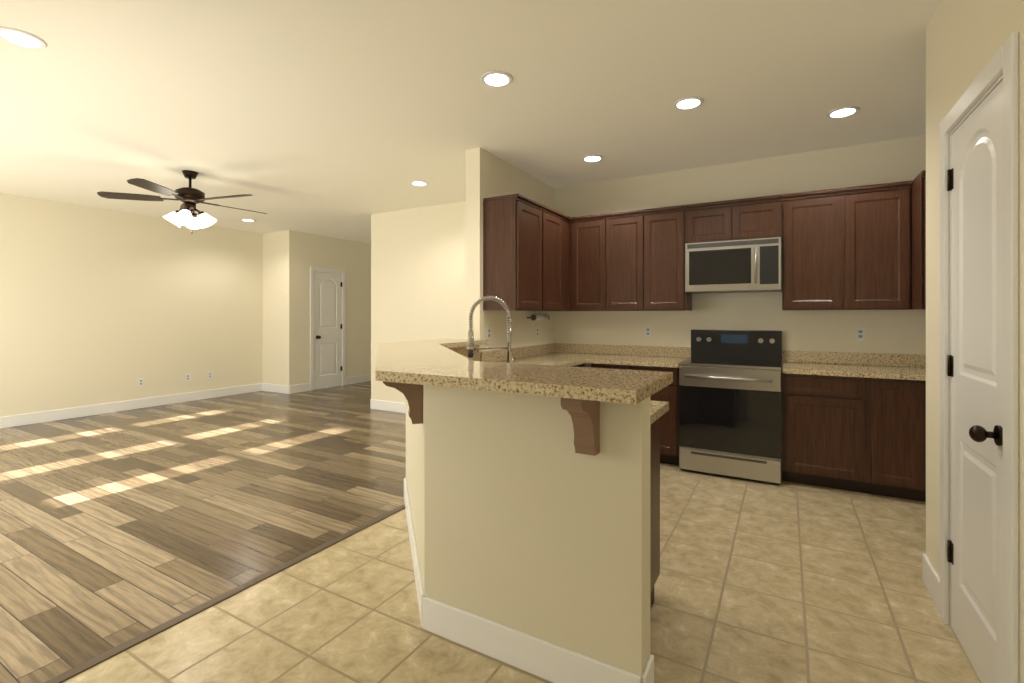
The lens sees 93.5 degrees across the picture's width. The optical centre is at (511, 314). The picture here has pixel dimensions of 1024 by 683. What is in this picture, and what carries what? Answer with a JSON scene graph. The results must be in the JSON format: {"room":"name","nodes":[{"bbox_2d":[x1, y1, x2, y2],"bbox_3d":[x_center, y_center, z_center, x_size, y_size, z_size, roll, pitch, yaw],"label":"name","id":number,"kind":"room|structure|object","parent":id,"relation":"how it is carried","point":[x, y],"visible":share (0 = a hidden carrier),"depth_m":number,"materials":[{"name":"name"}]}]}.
{"room":"kitchen","nodes":[
{"label":"kitchen","id":0,"kind":"room"},
{"bbox_2d":[0,193,263,416],"bbox_3d":[-5.675,-0.050,6.358,0.150,2.760,5.250,0,0,30],"label":"wall","id":1,"kind":"structure","parent":0,"point":[102,306],"depth_m":6.63,"materials":[{"name":"beige paint"}]},
{"bbox_2d":[138,378,143,386],"bbox_3d":[-5.293,0.960,6.871,0.008,0.116,0.072,0,0,30],"label":"outlet","id":2,"kind":"object","parent":1,"relation":"attached to","point":[140,381],"visible":1,"depth_m":6.87,"materials":[{"name":"white plastic"}]},
{"bbox_2d":[185,373,189,380],"bbox_3d":[-4.986,0.960,7.410,0.008,0.116,0.072,0,0,30],"label":"outlet","id":3,"kind":"object","parent":1,"relation":"attached to","point":[187,377],"visible":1,"depth_m":7.40,"materials":[{"name":"white plastic"}]},
{"bbox_2d":[208,371,211,378],"bbox_3d":[-4.823,0.960,7.697,0.008,0.116,0.072,0,0,30],"label":"outlet","id":4,"kind":"object","parent":1,"relation":"attached to","point":[210,375],"visible":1,"depth_m":7.70,"materials":[{"name":"white plastic"}]},
{"bbox_2d":[0,381,405,682],"bbox_3d":[-2.543,1.360,6.102,5.850,0.060,8.200,0,0,30],"label":"floor","id":5,"kind":"structure","parent":0,"point":[118,528],"depth_m":3.40,"materials":[{"name":"brown wood"}]},
{"bbox_2d":[264,231,283,384],"bbox_3d":[-4.090,-0.050,8.390,0.540,2.760,0.150,0,0,30],"label":"wall","id":6,"kind":"structure","parent":0,"point":[273,241],"depth_m":8.31,"materials":[{"name":"beige paint"}]},
{"bbox_2d":[284,230,367,385],"bbox_3d":[-3.089,-0.050,9.432,0.150,2.760,2.950,0,0,30],"label":"wall","id":7,"kind":"structure","parent":0,"point":[302,251],"depth_m":8.49,"materials":[{"name":"beige paint"}]},
{"bbox_2d":[310,267,345,390],"bbox_3d":[-3.423,0.239,8.845,0.184,2.182,0.786,0,0,30],"label":"door frame","id":8,"kind":"structure","parent":7,"relation":"attached to","point":[326,270],"depth_m":8.71,"materials":[{"name":"white wood"}]},
{"bbox_2d":[314,272,341,389],"bbox_3d":[-3.340,0.281,8.802,0.112,2.090,0.617,0,0,30],"label":"hall door","id":9,"kind":"structure","parent":7,"relation":"in","point":[327,330],"depth_m":8.80,"materials":[{"name":"white wood"}]},
{"bbox_2d":[0,0,939,243],"bbox_3d":[-1.014,-1.480,3.681,10.900,0.100,10.900,0,0,30],"label":"ceiling","id":10,"kind":"structure","parent":0,"point":[342,119],"depth_m":3.11,"materials":[{"name":"beige paint"}]},
{"bbox_2d":[0,27,46,48],"bbox_3d":[-2.533,-1.425,2.485,0.195,0.010,0.195,0,0,-15],"label":"recessed light","id":11,"kind":"object","parent":10,"relation":"in","point":[18,37],"depth_m":2.47,"materials":[{"name":"white"}]},
{"bbox_2d":[97,170,266,233],"bbox_3d":[-3.182,-1.119,4.846,1.438,0.619,1.419,0,0,30],"label":"ceiling fan","id":12,"kind":"object","parent":10,"relation":"hanging from","point":[190,197],"visible":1,"depth_m":4.71,"materials":[{"name":"brown metal"}]},
{"bbox_2d":[241,219,254,221],"bbox_3d":[-3.969,-1.425,7.246,0.195,0.010,0.195,0,0,-15],"label":"recessed light","id":13,"kind":"object","parent":10,"relation":"in","point":[249,220],"depth_m":7.24,"materials":[{"name":"white"}]},
{"bbox_2d":[410,180,427,185],"bbox_3d":[-1.004,-1.425,5.217,0.195,0.010,0.195,0,0,-15],"label":"recessed light","id":14,"kind":"object","parent":10,"relation":"in","point":[417,183],"depth_m":5.20,"materials":[{"name":"white"}]},
{"bbox_2d":[481,71,512,86],"bbox_3d":[-0.092,-1.425,2.916,0.195,0.010,0.195,0,0,-15],"label":"recessed light","id":15,"kind":"object","parent":10,"relation":"in","point":[491,78],"depth_m":2.90,"materials":[{"name":"white"}]},
{"bbox_2d":[582,155,602,161],"bbox_3d":[0.734,-1.425,4.390,0.195,0.010,0.195,0,0,-15],"label":"recessed light","id":16,"kind":"object","parent":10,"relation":"in","point":[589,158],"depth_m":4.37,"materials":[{"name":"white"}]},
{"bbox_2d":[673,96,703,109],"bbox_3d":[1.189,-1.425,3.247,0.195,0.010,0.195,0,0,-15],"label":"recessed light","id":17,"kind":"object","parent":10,"relation":"in","point":[691,102],"depth_m":3.23,"materials":[{"name":"white"}]},
{"bbox_2d":[826,106,859,117],"bbox_3d":[2.330,-1.425,3.392,0.195,0.010,0.195,0,0,-15],"label":"recessed light","id":18,"kind":"object","parent":10,"relation":"in","point":[846,111],"depth_m":3.38,"materials":[{"name":"white"}]},
{"bbox_2d":[464,148,555,360],"bbox_3d":[0.028,-0.050,4.797,0.150,2.760,1.490,0,0,30],"label":"wall","id":19,"kind":"structure","parent":0,"point":[487,175],"depth_m":4.28,"materials":[{"name":"beige paint"}]},
{"bbox_2d":[487,327,490,339],"bbox_3d":[-0.202,0.160,4.232,0.008,0.116,0.072,0,0,30],"label":"outlet","id":20,"kind":"object","parent":19,"relation":"attached to","point":[488,333],"visible":0.92,"depth_m":4.23,"materials":[{"name":"white plastic"}]},
{"bbox_2d":[479,194,542,313],"bbox_3d":[0.016,-0.511,4.276,0.340,0.938,0.472,0,0,30],"label":"upper cabinet","id":21,"kind":"object","parent":19,"relation":"attached to","point":[513,224],"depth_m":4.09,"materials":[{"name":"brown wood"}]},
{"bbox_2d":[536,327,538,337],"bbox_3d":[0.268,0.180,5.058,0.008,0.116,0.072,0,0,30],"label":"outlet","id":22,"kind":"object","parent":19,"relation":"attached to","point":[537,332],"visible":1,"depth_m":5.05,"materials":[{"name":"white plastic"}]},
{"bbox_2d":[527,314,549,320],"bbox_3d":[0.277,0.025,4.972,0.107,0.066,0.332,0,0,30],"label":"paper towel holder","id":23,"kind":"object","parent":19,"relation":"attached to","point":[539,317],"visible":1,"depth_m":4.89,"materials":[{"name":"silver metal"}]},
{"bbox_2d":[543,206,570,310],"bbox_3d":[0.294,-0.511,4.765,0.340,0.938,0.653,0,0,30],"label":"upper cabinet","id":24,"kind":"object","parent":19,"relation":"attached to","point":[556,226],"depth_m":4.68,"materials":[{"name":"brown wood"}]},
{"bbox_2d":[62,463,980,682],"bbox_3d":[0.778,1.360,0.915,5.050,0.060,7.860,0,0,30],"label":"floor","id":25,"kind":"structure","parent":0,"point":[757,581],"depth_m":2.15,"materials":[{"name":"beige tile"}]},
{"bbox_2d":[44,504,404,682],"bbox_3d":[-1.344,1.327,2.290,0.050,0.007,2.455,0,0,30],"label":"threshold strip","id":26,"kind":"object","parent":25,"relation":"on","point":[90,663],"depth_m":2.18,"materials":[{"name":"brown"}]},
{"bbox_2d":[408,406,679,609],"bbox_3d":[0.050,0.893,2.939,1.776,0.874,1.713,0,0,30],"label":"base cabinet","id":27,"kind":"object","parent":25,"relation":"on","point":[664,436],"depth_m":2.21,"materials":[{"name":"brown wood"}]},
{"bbox_2d":[375,342,690,433],"bbox_3d":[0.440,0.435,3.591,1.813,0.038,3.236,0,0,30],"label":"countertop","id":28,"kind":"structure","parent":27,"relation":"on","point":[676,403],"depth_m":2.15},
{"bbox_2d":[466,295,514,385],"bbox_3d":[-0.108,0.151,2.810,0.252,0.529,0.219,0,0,30],"label":"faucet","id":29,"kind":"object","parent":28,"relation":"on","point":[470,348],"depth_m":2.80,"materials":[{"name":"silver metal"}]},
{"bbox_2d":[679,329,781,483],"bbox_3d":[1.901,0.735,4.176,0.762,1.190,0.741,0,0,30],"label":"range","id":30,"kind":"object","parent":25,"relation":"on","point":[730,402],"visible":1,"depth_m":3.94,"materials":[{"name":"grey metal"}]},
{"bbox_2d":[782,366,870,493],"bbox_3d":[2.512,0.893,3.918,0.548,0.874,0.620,0,0,30],"label":"base cabinet","id":31,"kind":"object","parent":25,"relation":"on","point":[853,421],"depth_m":3.65,"materials":[{"name":"brown wood"}]},
{"bbox_2d":[783,362,925,381],"bbox_3d":[2.706,0.435,3.788,1.006,0.038,0.655,0,0,30],"label":"countertop","id":32,"kind":"structure","parent":31,"relation":"on","point":[832,369],"depth_m":3.66,"materials":[{"name":"beige stone"}]},
{"bbox_2d":[871,378,925,501],"bbox_3d":[2.941,0.893,3.675,0.437,0.874,0.620,0,0,30],"label":"base cabinet","id":33,"kind":"object","parent":25,"relation":"on","point":[898,407],"depth_m":3.44,"materials":[{"name":"brown wood"}]},
{"bbox_2d":[406,385,649,682],"bbox_3d":[0.012,0.790,2.891,2.005,1.080,1.840,0,0,30],"label":"wall","id":34,"kind":"structure","parent":0,"point":[526,519],"depth_m":1.79,"materials":[{"name":"beige paint"}]},
{"bbox_2d":[0,374,939,682],"bbox_3d":[-1.827,1.262,4.143,8.730,0.135,10.600,0,0,30],"label":"baseboard","id":35,"kind":"structure","parent":34,"relation":"attached to","point":[534,656],"depth_m":1.96,"materials":[{"name":"white wood"}]},
{"bbox_2d":[368,136,919,402],"bbox_3d":[1.457,-0.050,4.963,7.870,2.760,0.150,0,0,30],"label":"wall","id":36,"kind":"structure","parent":0,"point":[416,255],"depth_m":4.85,"materials":[{"name":"beige paint"}]},
{"bbox_2d":[571,214,606,310],"bbox_3d":[0.858,-0.511,5.019,0.365,0.938,0.340,0,0,30],"label":"upper cabinet","id":37,"kind":"object","parent":36,"relation":"attached to","point":[588,235],"depth_m":4.87,"materials":[{"name":"brown wood"}]},
{"bbox_2d":[607,210,642,310],"bbox_3d":[1.178,-0.511,4.838,0.371,0.938,0.340,0,0,30],"label":"upper cabinet","id":38,"kind":"object","parent":36,"relation":"attached to","point":[624,231],"depth_m":4.69,"materials":[{"name":"brown wood"}]},
{"bbox_2d":[644,326,651,336],"bbox_3d":[1.387,0.170,4.912,0.072,0.116,0.008,0,0,30],"label":"electrical outlet","id":39,"kind":"object","parent":36,"relation":"attached to","point":[647,331],"visible":1,"depth_m":4.91,"materials":[{"name":"white plastic"}]},
{"bbox_2d":[643,206,691,310],"bbox_3d":[1.506,-0.511,4.651,0.385,0.938,0.340,0,0,30],"label":"upper cabinet","id":40,"kind":"object","parent":36,"relation":"attached to","point":[664,231],"depth_m":4.51,"materials":[{"name":"brown wood"}]},
{"bbox_2d":[687,202,734,242],"bbox_3d":[1.841,-0.815,4.461,0.385,0.331,0.340,0,0,30],"label":"upper cabinet","id":41,"kind":"object","parent":36,"relation":"attached to","point":[712,221],"depth_m":4.30,"materials":[{"name":"brown wood"}]},
{"bbox_2d":[555,343,925,365],"bbox_3d":[1.895,0.366,4.616,3.235,0.099,0.018,0,0,30],"label":"backsplash","id":42,"kind":"structure","parent":36,"relation":"attached to","point":[788,355],"depth_m":4.08,"materials":[{"name":"beige stone"}]},
{"bbox_2d":[735,194,782,239],"bbox_3d":[2.176,-0.815,4.271,0.385,0.331,0.340,0,0,30],"label":"upper cabinet","id":43,"kind":"object","parent":36,"relation":"attached to","point":[755,218],"depth_m":4.12,"materials":[{"name":"brown wood"}]},
{"bbox_2d":[685,237,781,293],"bbox_3d":[1.980,-0.426,4.316,0.758,0.437,0.454,0,0,30],"label":"microwave","id":44,"kind":"object","parent":43,"relation":"attached to","point":[743,266],"visible":1,"depth_m":4.14,"materials":[{"name":"grey metal"}]},
{"bbox_2d":[781,190,846,309],"bbox_3d":[2.528,-0.511,4.071,0.425,0.938,0.340,0,0,30],"label":"upper cabinet","id":45,"kind":"object","parent":36,"relation":"attached to","point":[814,240],"depth_m":3.92,"materials":[{"name":"brown wood"}]},
{"bbox_2d":[855,327,865,340],"bbox_3d":[2.922,0.160,4.040,0.072,0.116,0.008,0,0,30],"label":"electrical outlet","id":46,"kind":"object","parent":36,"relation":"attached to","point":[860,333],"visible":1,"depth_m":4.04,"materials":[{"name":"white plastic"}]},
{"bbox_2d":[847,182,910,309],"bbox_3d":[2.896,-0.511,3.861,0.422,0.938,0.340,0,0,30],"label":"upper cabinet","id":47,"kind":"object","parent":36,"relation":"attached to","point":[878,217],"depth_m":3.71,"materials":[{"name":"brown wood"}]},
{"bbox_2d":[911,170,925,309],"bbox_3d":[3.214,-0.511,3.520,0.465,0.938,0.620,0,0,30],"label":"upper cabinet","id":48,"kind":"object","parent":36,"relation":"attached to","point":[918,185],"depth_m":3.44,"materials":[{"name":"brown wood"}]},
{"bbox_2d":[920,0,1023,682],"bbox_3d":[0.711,-0.050,-0.105,0.120,2.760,5.720,0,0,30],"label":"wall","id":49,"kind":"structure","parent":0,"point":[962,36],"depth_m":2.13,"materials":[{"name":"beige paint"}]},
{"bbox_2d":[947,80,1002,682],"bbox_3d":[1.702,0.281,1.797,0.112,2.090,0.617,0,0,30],"label":"pantry door","id":50,"kind":"structure","parent":49,"relation":"in","point":[975,365],"depth_m":1.77,"materials":[{"name":"white wood"}]},
{"bbox_2d":[940,32,1018,682],"bbox_3d":[1.768,0.239,1.756,0.154,2.182,0.786,0,0,30],"label":"door frame","id":51,"kind":"structure","parent":49,"relation":"attached to","point":[1002,64],"depth_m":1.49,"materials":[{"name":"white wood"}]}
]}

